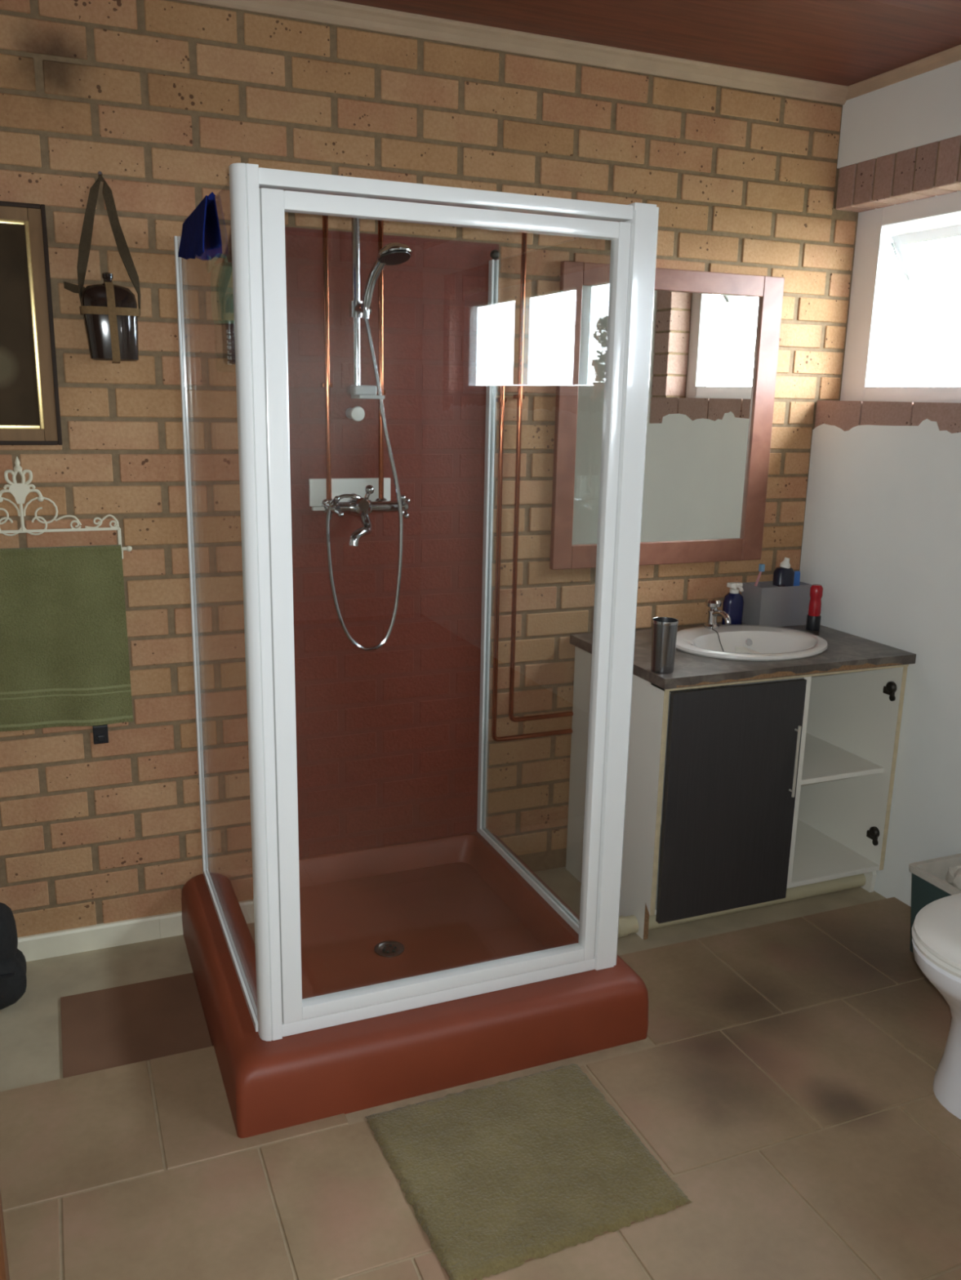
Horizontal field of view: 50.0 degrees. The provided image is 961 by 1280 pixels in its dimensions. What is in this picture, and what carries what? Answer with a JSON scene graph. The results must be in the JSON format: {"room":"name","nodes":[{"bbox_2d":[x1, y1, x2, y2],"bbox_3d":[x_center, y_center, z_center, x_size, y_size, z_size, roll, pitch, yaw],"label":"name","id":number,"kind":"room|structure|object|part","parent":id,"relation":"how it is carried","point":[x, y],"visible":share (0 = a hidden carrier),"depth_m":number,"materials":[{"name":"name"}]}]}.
{"room":"bathroom","nodes":[
{"label":"bathroom","id":0,"kind":"room"},
{"bbox_2d":[0,0,857,937],"bbox_3d":[-0.410,-0.448,2.965,3.680,2.590,0.221,-4,14,-22],"label":"wall","id":1,"kind":"structure","parent":0,"point":[159,98],"depth_m":2.85,"materials":[{"name":"beige brick"}]},
{"bbox_2d":[0,200,62,444],"bbox_3d":[-1.203,-0.738,2.413,0.380,0.553,0.032,-4,14,-22],"label":"framed picture","id":2,"kind":"object","parent":1,"relation":"attached to","point":[30,411],"visible":1,"depth_m":2.46,"materials":[{"name":"brown"}]},
{"bbox_2d":[0,456,132,559],"bbox_3d":[-1.126,-0.319,2.529,0.503,0.259,0.066,-4,14,-22],"label":"towel rack","id":3,"kind":"object","parent":1,"relation":"attached to","point":[20,491],"visible":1,"depth_m":2.55,"materials":[{"name":"white metal"}]},
{"bbox_2d":[0,544,133,731],"bbox_3d":[-1.122,0.002,2.581,0.455,0.468,0.031,-4,14,-22],"label":"towel","id":4,"kind":"object","parent":3,"relation":"hanging from","point":[64,654],"visible":1,"depth_m":2.60,"materials":[{"name":"green fabric"}]},
{"bbox_2d":[17,911,183,961],"bbox_3d":[-1.380,0.852,2.746,1.135,0.070,0.018,-4,14,-22],"label":"baseboard","id":5,"kind":"structure","parent":1,"relation":"attached to","point":[102,935],"depth_m":2.87,"materials":[{"name":"beige paint"}]},
{"bbox_2d":[92,724,108,744],"bbox_3d":[-1.010,0.252,2.744,0.038,0.050,0.025,-4,14,-22],"label":"clip","id":6,"kind":"object","parent":1,"relation":"attached to","point":[100,733],"visible":0.95,"depth_m":2.74,"materials":[{"name":"black plastic"}]},
{"bbox_2d":[63,171,140,363],"bbox_3d":[-0.909,-0.893,2.475,0.174,0.440,0.085,-4,14,-22],"label":"canteen","id":7,"kind":"object","parent":1,"relation":"hanging from","point":[110,313],"visible":1,"depth_m":2.48,"materials":[{"name":"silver metal"}]},
{"bbox_2d":[320,215,332,500],"bbox_3d":[-0.412,-0.761,2.751,0.026,0.787,0.033,-4,14,-22],"label":"copper pipe","id":8,"kind":"object","parent":1,"relation":"attached to","point":[327,385],"visible":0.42,"depth_m":2.74,"materials":[{"name":"orange metal"}]},
{"bbox_2d":[308,477,390,511],"bbox_3d":[-0.358,-0.405,2.858,0.231,0.085,0.028,-4,14,-22],"label":"plate","id":9,"kind":"object","parent":1,"relation":"attached to","point":[317,486],"visible":0.62,"depth_m":2.85,"materials":[{"name":"white plastic"}]},
{"bbox_2d":[345,406,364,421],"bbox_3d":[-0.341,-0.612,2.788,0.040,0.040,0.076,-4,14,-22],"label":"disc","id":10,"kind":"object","parent":1,"relation":"attached to","point":[357,413],"visible":1,"depth_m":2.76,"materials":[{"name":"white plastic"}]},
{"bbox_3d":[-0.343,-0.614,2.793,0.029,0.029,0.064,-4,14,-22],"label":"stem","id":11,"kind":"part","parent":10,"relation":"part of","materials":[{"name":"grey plastic"}]},
{"bbox_2d":[320,484,410,546],"bbox_3d":[-0.299,-0.343,2.814,0.251,0.156,0.148,-4,14,-22],"label":"shower mixer","id":12,"kind":"object","parent":1,"relation":"attached to","point":[357,506],"visible":0.98,"depth_m":2.80,"materials":[{"name":"silver metal"}]},
{"bbox_3d":[-0.396,-0.356,2.789,0.070,0.070,0.034,9,15,29],"label":"cross handle","id":13,"kind":"part","parent":12,"relation":"part of","materials":[{"name":"silver metal"}]},
{"bbox_3d":[-0.320,-0.303,2.788,0.045,0.089,0.125,3,13,7],"label":"spout","id":14,"kind":"part","parent":12,"relation":"part of","materials":[{"name":"silver metal"}]},
{"bbox_2d":[325,318,403,651],"bbox_3d":[-0.314,-0.405,2.788,0.211,0.891,0.043,-2,14,-14],"label":"shower hose","id":15,"kind":"object","parent":12,"relation":"attached to","point":[351,639],"visible":1,"depth_m":2.80,"materials":[{"name":"silver metal"}]},
{"bbox_3d":[-0.307,-0.396,2.818,0.034,0.055,0.025,-1,14,-8],"label":"diverter knob","id":16,"kind":"part","parent":12,"relation":"part of","materials":[{"name":"silver metal"}]},
{"bbox_3d":[-0.215,-0.370,2.862,0.034,0.070,0.070,5,14,14],"label":"cross handle","id":17,"kind":"part","parent":12,"relation":"part of","materials":[{"name":"silver metal"}]},
{"bbox_2d":[346,196,412,399],"bbox_3d":[-0.272,-0.895,2.670,0.095,0.528,0.237,-12,19,-43],"label":"shower rail","id":18,"kind":"object","parent":1,"relation":"attached to","point":[393,253],"visible":0.89,"depth_m":2.67,"materials":[{"name":"silver metal"}]},
{"bbox_3d":[-0.326,-0.906,2.704,0.024,0.525,0.024,-4,14,-22],"label":"rail","id":19,"kind":"part","parent":18,"relation":"part of","materials":[{"name":"silver metal"}]},
{"bbox_3d":[-0.303,-0.661,2.750,0.074,0.035,0.085,-4,14,-22],"label":"soap dish","id":20,"kind":"part","parent":18,"relation":"part of","materials":[{"name":"grey plastic"}]},
{"bbox_3d":[-0.215,-0.962,2.599,0.080,0.028,0.076,-4,14,-22],"label":"spray plate","id":21,"kind":"part","parent":18,"relation":"part of","materials":[{"name":"black plastic"}]},
{"bbox_2d":[377,220,385,499],"bbox_3d":[-0.274,-0.771,2.807,0.026,0.787,0.033,-4,14,-22],"label":"copper pipe","id":22,"kind":"object","parent":1,"relation":"attached to","point":[380,223],"visible":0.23,"depth_m":2.79,"materials":[{"name":"orange metal"}]},
{"bbox_2d":[179,0,848,105],"bbox_3d":[-0.359,-1.560,2.565,3.230,0.040,0.045,-4,14,-22],"label":"trim","id":23,"kind":"structure","parent":1,"relation":"attached to","point":[326,11],"depth_m":2.76,"materials":[{"name":"beige wood"}]},
{"bbox_2d":[491,357,572,742],"bbox_3d":[0.169,-0.254,3.125,0.284,1.153,0.031,-4,14,-22],"label":"copper pipe","id":24,"kind":"object","parent":1,"relation":"attached to","point":[501,399],"visible":1,"depth_m":3.08,"materials":[{"name":"orange metal"}]},
{"bbox_2d":[508,212,573,722],"bbox_3d":[0.199,-0.479,3.082,0.228,1.495,0.031,-4,14,-22],"label":"copper pipe","id":25,"kind":"object","parent":1,"relation":"attached to","point":[519,396],"visible":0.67,"depth_m":3.04,"materials":[{"name":"orange metal"}]},
{"bbox_2d":[549,260,784,569],"bbox_3d":[0.582,-0.677,3.196,0.775,0.892,0.022,-4,14,-22],"label":"wall mirror","id":26,"kind":"object","parent":1,"relation":"attached to","point":[715,337],"visible":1,"depth_m":3.21,"materials":[{"name":"mirror"}]},
{"bbox_3d":[0.568,-0.278,3.288,0.634,0.072,0.022,-4,14,-22],"label":"rail","id":27,"kind":"part","parent":26,"relation":"part of","materials":[{"name":"brown wood"}]},
{"bbox_2d":[571,285,760,545],"bbox_3d":[0.575,-0.682,3.196,0.642,0.766,0.006,-4,14,-22],"label":"mirror glass","id":28,"kind":"object","parent":26,"relation":"on","point":[704,393],"depth_m":3.21,"materials":[{"name":"mirror"}]},
{"bbox_3d":[0.585,-1.080,3.097,0.634,0.062,0.022,-4,14,-22],"label":"rail","id":29,"kind":"part","parent":26,"relation":"part of","materials":[{"name":"brown wood"}]},
{"bbox_2d":[0,866,960,1279],"bbox_3d":[0.654,1.477,0.650,3.630,0.140,6.000,-4,14,-22],"label":"floor","id":30,"kind":"structure","parent":0,"point":[782,1074],"depth_m":2.14,"materials":[{"name":"tile"}]},
{"bbox_2d":[0,902,26,1009],"bbox_3d":[-1.255,0.769,2.575,0.209,0.314,0.164,-4,14,-22],"label":"bag","id":31,"kind":"object","parent":30,"relation":"on","point":[13,967],"visible":1,"depth_m":2.57,"materials":[{"name":"fabric"}]},
{"bbox_2d":[60,972,212,1078],"bbox_3d":[-0.853,0.944,2.539,0.330,0.005,0.358,-4,14,-22],"label":"tile","id":32,"kind":"object","parent":30,"relation":"on","point":[109,1028],"visible":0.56,"depth_m":2.53,"materials":[{"name":"brown tile"}]},
{"bbox_2d":[181,831,648,1138],"bbox_3d":[-0.224,0.827,2.715,0.984,0.180,0.938,-4,14,-22],"label":"shower tray","id":33,"kind":"object","parent":30,"relation":"on","point":[370,916],"visible":0.74,"depth_m":2.46,"materials":[{"name":"red paint"}]},
{"bbox_2d":[173,163,658,1040],"bbox_3d":[-0.210,-0.115,2.530,0.874,1.738,0.858,-4,14,-22],"label":"shower enclosure","id":34,"kind":"object","parent":33,"relation":"on","point":[257,215],"visible":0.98,"depth_m":2.17,"materials":[{"name":"white metal"}]},
{"bbox_2d":[177,191,228,259],"bbox_3d":[-0.600,-0.869,2.212,0.051,0.117,0.400,-4,14,-22],"label":"cloth","id":35,"kind":"object","parent":34,"relation":"on","point":[205,226],"visible":1,"depth_m":2.14,"materials":[{"name":"blue fabric"}]},
{"bbox_3d":[-0.610,-0.077,2.386,0.006,1.703,0.799,-4,14,-22],"label":"panel","id":36,"kind":"part","parent":34,"relation":"part of","materials":[{"name":"clear glass"}]},
{"bbox_2d":[206,253,235,372],"bbox_3d":[-0.543,-0.700,2.211,0.074,0.243,0.070,-4,14,-22],"label":"shampoo bottle","id":37,"kind":"object","parent":34,"relation":"hanging from","point":[221,276],"visible":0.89,"depth_m":2.18,"materials":[{"name":"green"}]},
{"bbox_2d":[226,329,231,364],"bbox_3d":[-0.536,-0.624,2.199,0.008,0.072,0.004,-4,14,-22],"label":"print","id":38,"kind":"object","parent":37,"relation":"attached to","point":[228,332],"depth_m":2.20,"materials":[{"name":"white plastic"}]},
{"bbox_3d":[-0.434,0.007,2.013,0.044,1.730,0.042,-4,14,-22],"label":"corner post","id":39,"kind":"part","parent":34,"relation":"part of","materials":[{"name":"white metal"}]},
{"bbox_3d":[-0.081,0.805,2.363,0.758,0.031,0.038,-4,14,-22],"label":"sill rail","id":40,"kind":"part","parent":34,"relation":"part of","materials":[{"name":"white metal"}]},
{"bbox_3d":[-0.047,-0.846,1.970,0.758,0.028,0.038,-4,14,-22],"label":"header rail","id":41,"kind":"part","parent":34,"relation":"part of","materials":[{"name":"white metal"}]},
{"bbox_3d":[0.174,-0.137,2.706,0.006,1.703,0.798,-4,14,-22],"label":"panel","id":42,"kind":"part","parent":34,"relation":"part of","materials":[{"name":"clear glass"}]},
{"bbox_3d":[0.318,-0.051,2.320,0.066,1.732,0.044,-4,14,-22],"label":"corner post","id":43,"kind":"part","parent":34,"relation":"part of","materials":[{"name":"white metal"}]},
{"bbox_2d":[364,1063,693,1279],"bbox_3d":[0.084,1.045,2.081,0.520,0.014,0.479,-4,14,-22],"label":"bath mat","id":44,"kind":"object","parent":30,"relation":"on","point":[499,1177],"visible":1,"depth_m":2.04,"materials":[{"name":"green fabric"}]},
{"bbox_2d":[565,645,908,939],"bbox_3d":[0.793,0.418,3.246,0.856,0.769,0.558,-4,14,-22],"label":"vanity cabinet","id":45,"kind":"object","parent":30,"relation":"on","point":[737,796],"visible":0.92,"depth_m":2.99,"materials":[{"name":"white wood"}]},
{"bbox_3d":[0.397,0.443,3.106,0.016,0.768,0.516,-4,14,-22],"label":"panel","id":46,"kind":"part","parent":45,"relation":"part of","materials":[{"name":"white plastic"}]},
{"bbox_3d":[0.716,0.459,2.945,0.445,0.681,0.018,-4,14,-22],"label":"door","id":47,"kind":"part","parent":45,"relation":"part of","materials":[{"name":"black laminate"}]},
{"bbox_2d":[569,622,915,689],"bbox_3d":[0.791,0.027,3.164,0.876,0.029,0.551,-4,14,-22],"label":"countertop","id":48,"kind":"structure","parent":45,"relation":"on","point":[845,651],"depth_m":2.97,"materials":[{"name":"grey laminate"}]},
{"bbox_2d":[650,617,678,673],"bbox_3d":[0.500,0.015,2.813,0.072,0.144,0.072,-4,14,-22],"label":"tumbler","id":49,"kind":"object","parent":48,"relation":"on","point":[664,635],"visible":1,"depth_m":2.79,"materials":[{"name":"silver metal"}]},
{"bbox_2d":[703,598,730,628],"bbox_3d":[0.755,-0.079,3.271,0.052,0.093,0.115,-4,14,-22],"label":"tap","id":50,"kind":"object","parent":48,"relation":"on","point":[713,603],"visible":1,"depth_m":3.28,"materials":[{"name":"silver metal"}]},
{"bbox_3d":[0.743,-0.118,3.292,0.052,0.027,0.051,-4,14,-22],"label":"knob","id":51,"kind":"part","parent":50,"relation":"part of","materials":[{"name":"silver metal"}]},
{"bbox_3d":[0.762,-0.074,3.259,0.019,0.038,0.086,-5,15,-24],"label":"spout","id":52,"kind":"part","parent":50,"relation":"part of","materials":[{"name":"silver metal"}]},
{"bbox_2d":[721,582,743,624],"bbox_3d":[0.830,-0.116,3.389,0.065,0.146,0.072,6,14,19],"label":"pump bottle","id":53,"kind":"object","parent":48,"relation":"on","point":[733,602],"visible":0.91,"depth_m":3.37,"materials":[{"name":"blue plastic"}]},
{"bbox_2d":[675,624,827,686],"bbox_3d":[0.818,0.067,3.177,0.504,0.152,0.416,-4,14,-22],"label":"basin","id":54,"kind":"object","parent":48,"relation":"in","point":[774,643],"visible":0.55,"depth_m":3.24,"materials":[{"name":"white ceramic"}]},
{"bbox_3d":[0.767,0.044,3.228,0.020,0.133,0.158,-6,15,-29],"label":"plug chain","id":55,"kind":"part","parent":54,"relation":"part of","materials":[{"name":"grey metal"}]},
{"bbox_2d":[741,581,812,626],"bbox_3d":[0.989,-0.122,3.449,0.207,0.134,0.104,-4,14,-22],"label":"box","id":56,"kind":"object","parent":48,"relation":"on","point":[765,603],"visible":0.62,"depth_m":3.40,"materials":[{"name":"grey plastic"}]},
{"bbox_2d":[754,564,764,586],"bbox_3d":[0.914,-0.194,3.401,0.037,0.114,0.017,-1,13,-7],"label":"toothbrush","id":57,"kind":"object","parent":56,"relation":"in","point":[762,566],"visible":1,"depth_m":3.39,"materials":[{"name":"blue plastic"}]},
{"bbox_3d":[0.910,-0.185,3.403,0.032,0.095,0.011,3,13,6],"label":"handle","id":58,"kind":"part","parent":57,"relation":"part of","materials":[{"name":"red plastic"}]},
{"bbox_2d":[772,557,794,586],"bbox_3d":[1.013,-0.170,3.458,0.070,0.216,0.050,-4,14,-22],"label":"lotion bottle","id":59,"kind":"object","parent":56,"relation":"in","point":[784,575],"visible":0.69,"depth_m":3.43,"materials":[{"name":"black plastic"}]},
{"bbox_2d":[793,571,799,586],"bbox_3d":[1.057,-0.150,3.482,0.030,0.166,0.028,-4,14,-22],"label":"toothpaste tube","id":60,"kind":"object","parent":56,"relation":"in","point":[797,574],"visible":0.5,"depth_m":3.46,"materials":[{"name":"blue plastic"}]},
{"bbox_2d":[805,584,822,631],"bbox_3d":[1.091,-0.106,3.365,0.044,0.148,0.044,-4,14,-22],"label":"bottle","id":61,"kind":"object","parent":48,"relation":"on","point":[813,617],"visible":1,"depth_m":3.35,"materials":[{"name":"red plastic"}]},
{"bbox_3d":[0.879,0.095,2.974,0.856,0.013,0.073,-4,14,-22],"label":"rail","id":62,"kind":"part","parent":45,"relation":"part of","materials":[{"name":"white wood"}]},
{"bbox_3d":[0.908,0.350,2.978,0.009,0.215,0.021,-4,14,-22],"label":"handle","id":63,"kind":"part","parent":45,"relation":"part of","materials":[{"name":"silver metal"}]},
{"bbox_2d":[800,732,884,785],"bbox_3d":[1.003,0.363,3.359,0.344,0.016,0.484,-4,14,-22],"label":"shelf","id":64,"kind":"object","parent":45,"relation":"attached to","point":[825,758],"depth_m":3.24,"materials":[{"name":"white wood"}]},
{"bbox_3d":[1.173,0.384,3.423,0.016,0.768,0.516,-4,14,-22],"label":"panel","id":65,"kind":"part","parent":45,"relation":"part of","materials":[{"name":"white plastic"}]},
{"bbox_2d":[866,826,879,845],"bbox_3d":[1.239,0.618,3.265,0.014,0.060,0.048,-4,14,-22],"label":"hinge","id":66,"kind":"object","parent":45,"relation":"on","point":[872,832],"depth_m":3.26,"materials":[{"name":"black metal"}]},
{"bbox_2d":[882,681,896,701],"bbox_3d":[1.248,0.155,3.155,0.014,0.060,0.048,-4,14,-22],"label":"hinge","id":67,"kind":"object","parent":45,"relation":"on","point":[889,688],"depth_m":3.15,"materials":[{"name":"black metal"}]},
{"bbox_2d":[617,873,865,937],"bbox_3d":[0.740,0.809,3.137,1.056,0.060,0.058,-4,14,-22],"label":"baseboard","id":68,"kind":"structure","parent":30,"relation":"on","point":[628,925],"depth_m":3.19,"materials":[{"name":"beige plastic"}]},
{"bbox_2d":[909,853,960,952],"bbox_3d":[1.342,0.774,2.809,0.216,0.256,0.297,-4,14,-22],"label":"waste bin","id":69,"kind":"object","parent":30,"relation":"on","point":[929,884],"visible":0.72,"depth_m":2.86,"materials":[{"name":"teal plastic"}]},
{"bbox_2d":[945,865,960,890],"bbox_3d":[1.345,0.659,2.806,0.127,0.085,0.160,-11,18,-43],"label":"crumpled paper","id":70,"kind":"object","parent":69,"relation":"in","point":[953,877],"visible":0.92,"depth_m":2.81,"materials":[{"name":"white paper"}]},
{"bbox_2d":[911,893,960,1119],"bbox_3d":[1.275,0.642,2.226,0.769,0.781,0.414,-4,14,-22],"label":"toilet","id":71,"kind":"object","parent":30,"relation":"on","point":[936,926],"visible":1,"depth_m":2.18,"materials":[{"name":"white ceramic"}]},
{"bbox_3d":[1.145,0.636,2.169,0.488,0.017,0.378,-4,14,-22],"label":"seat","id":72,"kind":"part","parent":71,"relation":"part of","materials":[{"name":"white plastic"}]},
{"bbox_3d":[1.146,0.616,2.164,0.484,0.022,0.374,-4,14,-22],"label":"lid","id":73,"kind":"part","parent":71,"relation":"part of","materials":[{"name":"white plastic"}]},
{"bbox_2d":[334,0,960,86],"bbox_3d":[0.726,-1.027,0.074,3.680,0.120,6.020,-4,14,-22],"label":"ceiling","id":74,"kind":"structure","parent":0,"point":[844,42],"depth_m":2.66,"materials":[{"name":"red wood"}]},
{"bbox_2d":[799,60,960,906],"bbox_3d":[2.240,0.076,0.993,0.155,2.590,6.020,-4,14,-22],"label":"wall","id":75,"kind":"structure","parent":0,"point":[882,533],"depth_m":3.09,"materials":[{"name":"white paint"}]},
{"bbox_2d":[840,191,960,403],"bbox_3d":[1.519,-0.989,3.008,0.291,0.602,0.939,-4,14,-22],"label":"window","id":76,"kind":"structure","parent":75,"relation":"in","point":[874,237],"depth_m":3.27,"materials":[{"name":"white paint"}]},
{"bbox_3d":[1.545,-1.032,2.985,0.255,0.351,0.748,-4,14,-22],"label":"sash","id":77,"kind":"part","parent":76,"relation":"part of","materials":[{"name":"white paint"}]},
{"bbox_2d":[844,44,960,100],"bbox_3d":[2.185,-1.063,0.677,0.025,0.030,5.600,-4,14,-22],"label":"trim","id":78,"kind":"structure","parent":75,"relation":"attached to","point":[948,56],"depth_m":2.95,"materials":[{"name":"beige wood"}]},
{"bbox_3d":[-0.866,0.340,-0.387,0.200,2.590,5.806,-4,14,-22],"label":"wall","id":79,"kind":"structure","parent":0,"visible":0},
{"bbox_2d":[0,1186,9,1279],"bbox_3d":[-0.925,0.231,1.002,0.750,2.044,0.104,-4,14,-22],"label":"door","id":80,"kind":"structure","parent":79,"relation":"in","point":[4,1268],"depth_m":1.29,"materials":[{"name":"brown wood"}]}
]}

